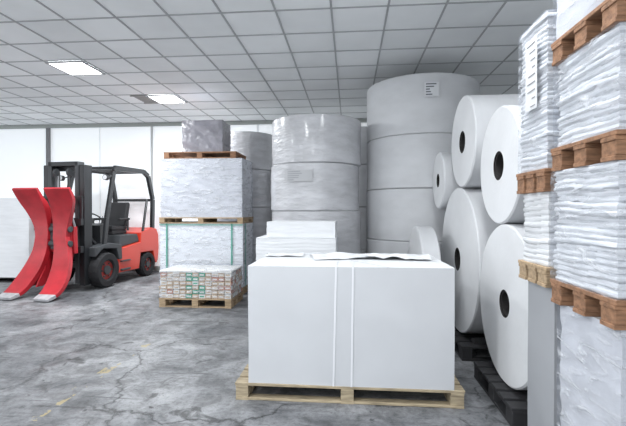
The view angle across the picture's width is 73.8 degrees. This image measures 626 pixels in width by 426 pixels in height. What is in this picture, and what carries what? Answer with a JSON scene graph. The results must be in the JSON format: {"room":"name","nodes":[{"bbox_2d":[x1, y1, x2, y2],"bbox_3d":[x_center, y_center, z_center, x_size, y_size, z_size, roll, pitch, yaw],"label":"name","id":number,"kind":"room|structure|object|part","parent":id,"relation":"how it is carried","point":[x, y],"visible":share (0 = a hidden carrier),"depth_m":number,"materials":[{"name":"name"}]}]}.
{"room":"paper warehouse","nodes":[
{"label":"paper warehouse","id":0,"kind":"room"},
{"bbox_2d":[0,121,366,265],"bbox_3d":[-2.604,-0.397,10.256,14.200,3.650,0.223,0,0,5],"label":"wall","id":1,"kind":"structure","parent":0,"point":[22,151],"depth_m":10.38,"materials":[{"name":"white paint"}]},
{"bbox_2d":[46,126,152,186],"bbox_3d":[-5.313,-0.412,10.351,2.745,3.440,0.068,0,0,5],"label":"trim","id":2,"kind":"structure","parent":1,"relation":"attached to","point":[48,130],"depth_m":10.43,"materials":[{"name":"grey metal"}]},
{"bbox_2d":[129,266,159,270],"bbox_3d":[-2.613,1.369,10.164,13.800,0.120,0.028,0,0,5],"label":"baseboard","id":3,"kind":"structure","parent":1,"relation":"attached to","point":[156,268],"depth_m":10.26,"materials":[{"name":"grey"}]},
{"bbox_2d":[0,119,366,128],"bbox_3d":[-2.614,-2.171,10.130,13.800,0.080,0.009,0,0,5],"label":"trim","id":4,"kind":"structure","parent":1,"relation":"attached to","point":[360,120],"depth_m":10.32,"materials":[{"name":"grey metal"}]},
{"bbox_2d":[0,271,509,425],"bbox_3d":[-3.181,1.574,3.757,14.200,0.200,13.300,0,0,5],"label":"floor","id":5,"kind":"structure","parent":0,"point":[88,355],"depth_m":3.88,"materials":[{"name":"concrete"}]},
{"bbox_2d":[0,277,14,281],"bbox_3d":[-6.659,1.385,9.259,1.699,0.100,1.150,0,0,5],"label":"wooden pallet","id":6,"kind":"object","parent":5,"relation":"on","point":[3,278],"visible":0.02,"depth_m":8.67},
{"bbox_2d":[0,198,34,277],"bbox_3d":[-6.659,0.510,9.253,1.700,1.650,1.150,0,0,5],"label":"paper stack","id":7,"kind":"object","parent":6,"relation":"on","point":[17,233],"visible":0.44,"depth_m":8.64,"materials":[{"name":"white paper"}]},
{"bbox_2d":[0,161,158,301],"bbox_3d":[-4.516,0.231,8.443,1.240,2.420,3.289,0,0,11],"label":"forklift","id":8,"kind":"object","parent":5,"relation":"on","point":[65,245],"visible":1,"depth_m":7.72,"materials":[{"name":"red metal"}]},
{"bbox_3d":[-4.395,0.107,9.079,0.670,0.689,0.656,0,0,11],"label":"seat","id":9,"kind":"part","parent":8,"relation":"part of","materials":[{"name":"black plastic"}]},
{"bbox_2d":[159,291,242,308],"bbox_3d":[-1.782,1.383,6.744,1.154,0.140,0.700,0,0,5],"label":"wooden pallet","id":10,"kind":"object","parent":5,"relation":"on","point":[163,302],"visible":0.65,"depth_m":6.42,"materials":[{"name":"brown wood"}]},
{"bbox_2d":[159,265,242,298],"bbox_3d":[-1.782,1.087,6.742,1.160,0.448,0.690,0,0,5],"label":"bundle","id":11,"kind":"object","parent":10,"relation":"on","point":[177,281],"visible":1,"depth_m":6.43,"materials":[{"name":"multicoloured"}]},
{"bbox_2d":[159,284,247,294],"bbox_3d":[-1.963,1.381,7.814,1.547,0.130,0.800,0,0,5],"label":"wooden pallet","id":12,"kind":"object","parent":5,"relation":"on","point":[245,288],"visible":0.16,"depth_m":7.48,"materials":[{"name":"brown wood"}]},
{"bbox_2d":[159,222,252,287],"bbox_3d":[-1.960,0.750,7.810,1.551,1.130,0.794,0,0,5],"label":"paper stack","id":13,"kind":"object","parent":12,"relation":"on","point":[180,243],"visible":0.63,"depth_m":7.44,"materials":[{"name":"white paper"}]},
{"bbox_2d":[159,217,253,223],"bbox_3d":[-1.963,0.131,7.805,1.547,0.110,0.800,0,0,5],"label":"wooden pallet","id":14,"kind":"object","parent":13,"relation":"on","point":[201,220],"visible":0.95,"depth_m":7.44,"materials":[{"name":"brown wood"}]},
{"bbox_2d":[160,158,252,216],"bbox_3d":[-1.963,-0.450,7.801,1.526,1.050,0.776,0,0,5],"label":"paper stack","id":15,"kind":"object","parent":14,"relation":"on","point":[197,187],"visible":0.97,"depth_m":7.43,"materials":[{"name":"white paper"}]},
{"bbox_2d":[163,151,245,159],"bbox_3d":[-1.989,-1.034,7.789,1.336,0.120,0.740,0,0,5],"label":"wooden pallet","id":16,"kind":"object","parent":15,"relation":"on","point":[214,154],"visible":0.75,"depth_m":7.49,"materials":[{"name":"orange wood"}]},
{"bbox_2d":[182,120,230,151],"bbox_3d":[-1.986,-1.390,7.822,0.779,0.590,0.548,0,0,5],"label":"paper stack","id":17,"kind":"object","parent":16,"relation":"on","point":[197,135],"visible":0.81,"depth_m":7.56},
{"bbox_2d":[252,245,255,262],"bbox_3d":[-1.477,1.049,9.154,1.268,0.774,1.269,0,0,5],"label":"paper roll","id":18,"kind":"object","parent":5,"relation":"on","point":[254,246],"visible":0.02,"depth_m":8.58,"materials":[{"name":"grey paper"}]},
{"bbox_2d":[217,207,272,244],"bbox_3d":[-1.476,0.269,9.137,1.279,0.774,1.279,0,0,5],"label":"paper roll","id":19,"kind":"object","parent":18,"relation":"on","point":[261,215],"visible":0.11,"depth_m":8.62,"materials":[{"name":"grey paper"}]},
{"bbox_2d":[252,169,270,206],"bbox_3d":[-1.469,-0.511,9.133,1.266,0.774,1.266,0,0,5],"label":"paper roll","id":20,"kind":"object","parent":19,"relation":"on","point":[261,179],"visible":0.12,"depth_m":8.65,"materials":[{"name":"grey paper"}]},
{"bbox_2d":[230,131,271,170],"bbox_3d":[-1.472,-1.291,9.134,1.276,0.774,1.276,0,0,5],"label":"paper roll","id":21,"kind":"object","parent":20,"relation":"on","point":[256,146],"visible":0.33,"depth_m":8.56,"materials":[{"name":"grey paper"}]},
{"bbox_2d":[235,364,464,408],"bbox_3d":[0.309,1.407,3.717,1.776,0.135,1.000,0,0,5],"label":"wooden pallet","id":22,"kind":"object","parent":5,"relation":"on","point":[455,398],"visible":0.32,"depth_m":3.24,"materials":[{"name":"brown wood"}]},
{"bbox_2d":[248,253,454,389],"bbox_3d":[0.320,0.874,3.699,1.595,0.931,0.973,0,0,5],"label":"paper sheets","id":23,"kind":"object","parent":22,"relation":"on","point":[389,322],"visible":0.98,"depth_m":3.22,"materials":[{"name":"white paper"}]},
{"bbox_2d":[265,252,431,259],"bbox_3d":[0.309,0.390,3.885,1.559,0.038,0.548,0,0,5],"label":"paper sheet","id":24,"kind":"object","parent":23,"relation":"on","point":[334,255],"visible":1,"depth_m":3.84,"materials":[{"name":"white paper"}]},
{"bbox_2d":[366,238,441,260],"bbox_3d":[1.712,0.927,6.631,1.729,1.054,1.729,0,0,5],"label":"paper roll","id":25,"kind":"object","parent":5,"relation":"on","point":[372,245],"visible":0.06,"depth_m":6.04,"materials":[{"name":"white paper"}]},
{"bbox_2d":[366,188,445,241],"bbox_3d":[1.717,0.022,6.636,1.726,0.744,1.726,0,0,5],"label":"paper roll","id":26,"kind":"object","parent":25,"relation":"on","point":[391,214],"visible":0.54,"depth_m":5.92,"materials":[{"name":"white paper"}]},
{"bbox_2d":[367,133,451,190],"bbox_3d":[1.722,-0.733,6.609,1.722,0.754,1.722,0,0,5],"label":"paper roll","id":27,"kind":"object","parent":26,"relation":"on","point":[406,161],"visible":0.51,"depth_m":5.87,"materials":[{"name":"white paper"}]},
{"bbox_2d":[367,72,479,143],"bbox_3d":[1.721,-1.533,6.619,1.720,0.834,1.720,0,0,5],"label":"paper roll","id":28,"kind":"object","parent":27,"relation":"on","point":[398,105],"visible":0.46,"depth_m":5.84,"materials":[{"name":"white paper"}]},
{"bbox_2d":[424,82,438,96],"bbox_3d":[1.634,-1.700,5.730,0.200,0.200,0.008,0,0,5],"label":"label","id":29,"kind":"object","parent":28,"relation":"attached to","point":[431,89],"visible":1,"depth_m":5.73,"materials":[{"name":"white paper"}]},
{"bbox_2d":[408,226,440,260],"bbox_3d":[1.360,0.814,5.156,0.200,1.300,1.300,0,0,5],"label":"paper roll","id":30,"kind":"object","parent":5,"relation":"on","point":[423,239],"visible":0.22,"depth_m":4.82,"materials":[{"name":"white paper"}]},
{"bbox_2d":[455,327,491,361],"bbox_3d":[2.068,1.395,4.645,1.096,0.145,1.100,0,0,5],"label":"pallet","id":31,"kind":"object","parent":5,"relation":"on","point":[464,346],"visible":0.18,"depth_m":4.20,"materials":[{"name":"black plastic"}]},
{"bbox_2d":[442,188,502,333],"bbox_3d":[2.118,0.518,4.635,1.000,1.600,1.600,0,0,5],"label":"paper roll","id":32,"kind":"object","parent":31,"relation":"on","point":[468,226],"visible":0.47,"depth_m":4.31,"materials":[{"name":"white paper"}]},
{"bbox_2d":[433,152,480,208],"bbox_3d":[1.861,-0.417,5.354,0.500,0.720,0.720,0,0,5],"label":"paper roll","id":33,"kind":"object","parent":32,"relation":"on","point":[444,181],"visible":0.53,"depth_m":5.14,"materials":[{"name":"white paper"}]},
{"bbox_2d":[451,94,522,186],"bbox_3d":[2.101,-0.761,4.436,1.000,0.970,0.970,0,0,5],"label":"paper roll","id":34,"kind":"object","parent":32,"relation":"on","point":[473,114],"visible":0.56,"depth_m":4.21,"materials":[{"name":"white paper"}]},
{"bbox_2d":[470,338,486,344],"bbox_3d":[2.082,1.289,4.242,0.900,0.070,0.160,0,0,5],"label":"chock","id":35,"kind":"object","parent":31,"relation":"on","point":[478,341],"visible":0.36,"depth_m":4.20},
{"bbox_2d":[474,361,527,425],"bbox_3d":[1.944,1.405,3.251,1.100,0.145,0.900,0,0,5],"label":"pallet","id":36,"kind":"object","parent":5,"relation":"on","point":[511,403],"visible":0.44,"depth_m":3.15,"materials":[{"name":"black plastic"}]},
{"bbox_2d":[480,224,527,389],"bbox_3d":[1.991,0.708,3.212,1.000,1.240,1.240,0,0,5],"label":"paper roll","id":37,"kind":"object","parent":36,"relation":"on","point":[503,294],"visible":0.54,"depth_m":3.21,"materials":[{"name":"white paper"}]},
{"bbox_2d":[481,105,524,223],"bbox_3d":[2.003,-0.383,3.343,1.000,0.950,0.950,0,0,5],"label":"paper roll","id":38,"kind":"object","parent":37,"relation":"on","point":[501,155],"visible":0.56,"depth_m":3.27,"materials":[{"name":"white paper"}]},
{"bbox_3d":[0.987,1.055,8.303,1.306,0.774,1.307,0,0,5],"label":"paper roll","id":39,"kind":"object","parent":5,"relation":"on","visible":0},
{"bbox_2d":[358,207,366,248],"bbox_3d":[0.997,0.275,8.310,1.319,0.774,1.320,0,0,5],"label":"paper roll","id":40,"kind":"object","parent":39,"relation":"on","point":[362,209],"visible":0.16,"depth_m":7.66,"materials":[{"name":"white paper"}]},
{"bbox_2d":[359,165,366,206],"bbox_3d":[0.977,-0.505,8.293,1.299,0.774,1.299,0,0,5],"label":"paper roll","id":41,"kind":"object","parent":40,"relation":"on","point":[363,168],"visible":0.2,"depth_m":7.65,"materials":[{"name":"white paper"}]},
{"bbox_2d":[361,126,366,164],"bbox_3d":[0.972,-1.245,8.278,1.300,0.694,1.300,0,0,5],"label":"paper roll","id":42,"kind":"object","parent":41,"relation":"on","point":[363,128],"visible":0.12,"depth_m":7.63,"materials":[{"name":"white paper"}]},
{"bbox_3d":[0.042,1.053,6.479,1.371,0.804,1.370,0,0,5],"label":"paper roll","id":43,"kind":"object","parent":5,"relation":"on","visible":0},
{"bbox_2d":[272,211,360,253],"bbox_3d":[0.056,0.308,6.479,1.378,0.674,1.378,0,0,5],"label":"paper roll","id":44,"kind":"object","parent":43,"relation":"on","point":[348,222],"visible":0.34,"depth_m":5.92,"materials":[{"name":"white paper"}]},
{"bbox_2d":[271,162,358,210],"bbox_3d":[0.030,-0.372,6.472,1.360,0.674,1.360,0,0,5],"label":"paper roll","id":45,"kind":"object","parent":44,"relation":"on","point":[334,186],"visible":0.98,"depth_m":5.87,"materials":[{"name":"white paper"}]},
{"bbox_2d":[285,170,312,181],"bbox_3d":[-0.205,-0.521,5.826,0.416,0.160,0.033,0,0,21],"label":"label","id":46,"kind":"object","parent":45,"relation":"attached to","point":[290,175],"visible":1,"depth_m":5.81,"materials":[{"name":"grey paper"}]},
{"bbox_2d":[272,113,360,166],"bbox_3d":[0.055,-1.052,6.469,1.373,0.674,1.373,0,0,5],"label":"paper roll","id":47,"kind":"object","parent":45,"relation":"on","point":[313,137],"visible":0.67,"depth_m":5.86,"materials":[{"name":"white paper"}]},
{"bbox_3d":[-0.188,1.398,5.247,0.999,0.130,0.700,0,0,5],"label":"wooden pallet","id":48,"kind":"object","parent":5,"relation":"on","visible":0},
{"bbox_2d":[256,235,337,260],"bbox_3d":[-0.178,0.813,5.247,0.959,1.040,0.670,0,0,5],"label":"paper sheets","id":49,"kind":"object","parent":48,"relation":"on","point":[264,244],"visible":0.13,"depth_m":4.92,"materials":[{"name":"white paper"}]},
{"bbox_2d":[266,221,336,237],"bbox_3d":[-0.121,0.197,5.258,0.829,0.188,0.609,0,0,5],"label":"paper sheets","id":50,"kind":"object","parent":49,"relation":"on","point":[275,229],"visible":1,"depth_m":4.96,"materials":[{"name":"white paper"}]},
{"bbox_3d":[1.697,1.423,2.394,0.800,0.120,0.370,0,0,5],"label":"wooden pallet","id":51,"kind":"object","parent":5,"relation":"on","visible":0},
{"bbox_2d":[527,281,561,425],"bbox_3d":[1.701,0.883,2.375,0.790,0.960,0.340,0,0,5],"label":"paper stack","id":52,"kind":"object","parent":51,"relation":"on","point":[544,321],"visible":0.38,"depth_m":2.36,"materials":[{"name":"white paper"}]},
{"bbox_2d":[518,260,556,287],"bbox_3d":[1.668,0.348,2.394,0.800,0.110,0.380,0,0,5],"label":"wooden pallet","id":53,"kind":"object","parent":52,"relation":"on","point":[538,274],"visible":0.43,"depth_m":2.38,"materials":[{"name":"brown wood"}]},
{"bbox_2d":[523,192,558,266],"bbox_3d":[1.673,0.088,2.387,0.787,0.410,0.348,0,0,5],"label":"paper stack","id":54,"kind":"object","parent":53,"relation":"on","point":[541,218],"visible":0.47,"depth_m":2.35,"materials":[{"name":"white paper"}]},
{"bbox_2d":[516,168,556,193],"bbox_3d":[1.663,-0.179,2.396,0.810,0.125,0.390,0,0,5],"label":"wooden pallet","id":55,"kind":"object","parent":54,"relation":"on","point":[541,180],"visible":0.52,"depth_m":2.35,"materials":[{"name":"orange wood"}]},
{"bbox_2d":[520,9,561,172],"bbox_3d":[1.665,-0.669,2.393,0.822,0.855,0.386,0,0,5],"label":"paper stack","id":56,"kind":"object","parent":55,"relation":"on","point":[540,112],"visible":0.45,"depth_m":2.33,"materials":[{"name":"white paper"}]},
{"bbox_3d":[1.643,1.427,1.897,0.800,0.120,0.530,0,0,5],"label":"wooden pallet","id":57,"kind":"object","parent":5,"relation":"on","visible":0},
{"bbox_2d":[559,306,625,425],"bbox_3d":[1.648,0.917,1.893,0.806,0.900,0.526,0,0,5],"label":"paper stack","id":58,"kind":"object","parent":57,"relation":"on","point":[592,377],"visible":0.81,"depth_m":1.88,"materials":[{"name":"white paper"}]},
{"bbox_2d":[550,278,625,329],"bbox_3d":[1.628,0.407,1.891,0.810,0.120,0.550,0,0,5],"label":"wooden pallet","id":59,"kind":"object","parent":58,"relation":"on","point":[587,303],"visible":0.77,"depth_m":1.87,"materials":[{"name":"orange wood"}]},
{"bbox_2d":[553,160,625,299],"bbox_3d":[1.628,0.067,1.884,0.826,0.560,0.556,0,0,5],"label":"paper stack","id":60,"kind":"object","parent":59,"relation":"on","point":[590,233],"visible":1,"depth_m":1.83,"materials":[{"name":"white paper"}]},
{"bbox_2d":[550,129,625,171],"bbox_3d":[1.628,-0.273,1.887,0.810,0.120,0.550,0,0,5],"label":"wooden pallet","id":61,"kind":"object","parent":60,"relation":"on","point":[610,146],"visible":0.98,"depth_m":1.87,"materials":[{"name":"orange wood"}]},
{"bbox_2d":[556,22,625,146],"bbox_3d":[1.633,-0.548,1.884,0.816,0.430,0.546,0,0,5],"label":"paper stack","id":62,"kind":"object","parent":61,"relation":"on","point":[592,102],"visible":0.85,"depth_m":1.85,"materials":[{"name":"white paper"}]},
{"bbox_2d":[551,0,625,66],"bbox_3d":[1.628,-0.823,1.883,0.810,0.120,0.550,0,0,5],"label":"wooden pallet","id":63,"kind":"object","parent":62,"relation":"on","point":[609,13],"visible":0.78,"depth_m":1.87,"materials":[{"name":"orange wood"}]},
{"bbox_2d":[556,0,604,38],"bbox_3d":[1.633,-1.173,1.880,0.816,0.580,0.546,0,0,5],"label":"paper stack","id":64,"kind":"object","parent":63,"relation":"on","point":[570,12],"visible":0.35,"depth_m":2.02,"materials":[{"name":"white paper"}]},
{"bbox_2d":[0,0,556,125],"bbox_3d":[-3.181,-2.251,3.730,14.200,0.150,13.300,0,0,5],"label":"ceiling","id":65,"kind":"structure","parent":0,"point":[513,12],"depth_m":5.69,"materials":[{"name":"tile"}]},
{"bbox_2d":[45,60,105,75],"bbox_3d":[-3.558,-2.174,6.274,0.570,0.021,0.570,0,0,5],"label":"ceiling lamp","id":66,"kind":"object","parent":65,"relation":"attached to","point":[73,68],"depth_m":6.24,"materials":[{"name":"white plastic"}]},
{"bbox_2d":[130,95,157,103],"bbox_3d":[-3.255,-2.189,8.054,0.290,0.016,0.560,0,0,5],"label":"ceiling vent","id":67,"kind":"object","parent":65,"relation":"in","point":[142,98],"depth_m":8.03,"materials":[{"name":"grey metal"}]},
{"bbox_2d":[146,94,186,103],"bbox_3d":[-2.801,-2.187,8.014,0.570,0.021,0.570,0,0,5],"label":"ceiling lamp","id":68,"kind":"object","parent":65,"relation":"attached to","point":[166,98],"depth_m":7.99,"materials":[{"name":"white plastic"}]},
{"bbox_2d":[0,0,556,125],"bbox_3d":[-3.190,-2.171,3.631,13.822,0.008,13.100,0,0,5],"label":"ceiling grid","id":69,"kind":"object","parent":65,"relation":"attached to","point":[388,5],"depth_m":5.89,"materials":[{"name":"grey metal"}]}
]}

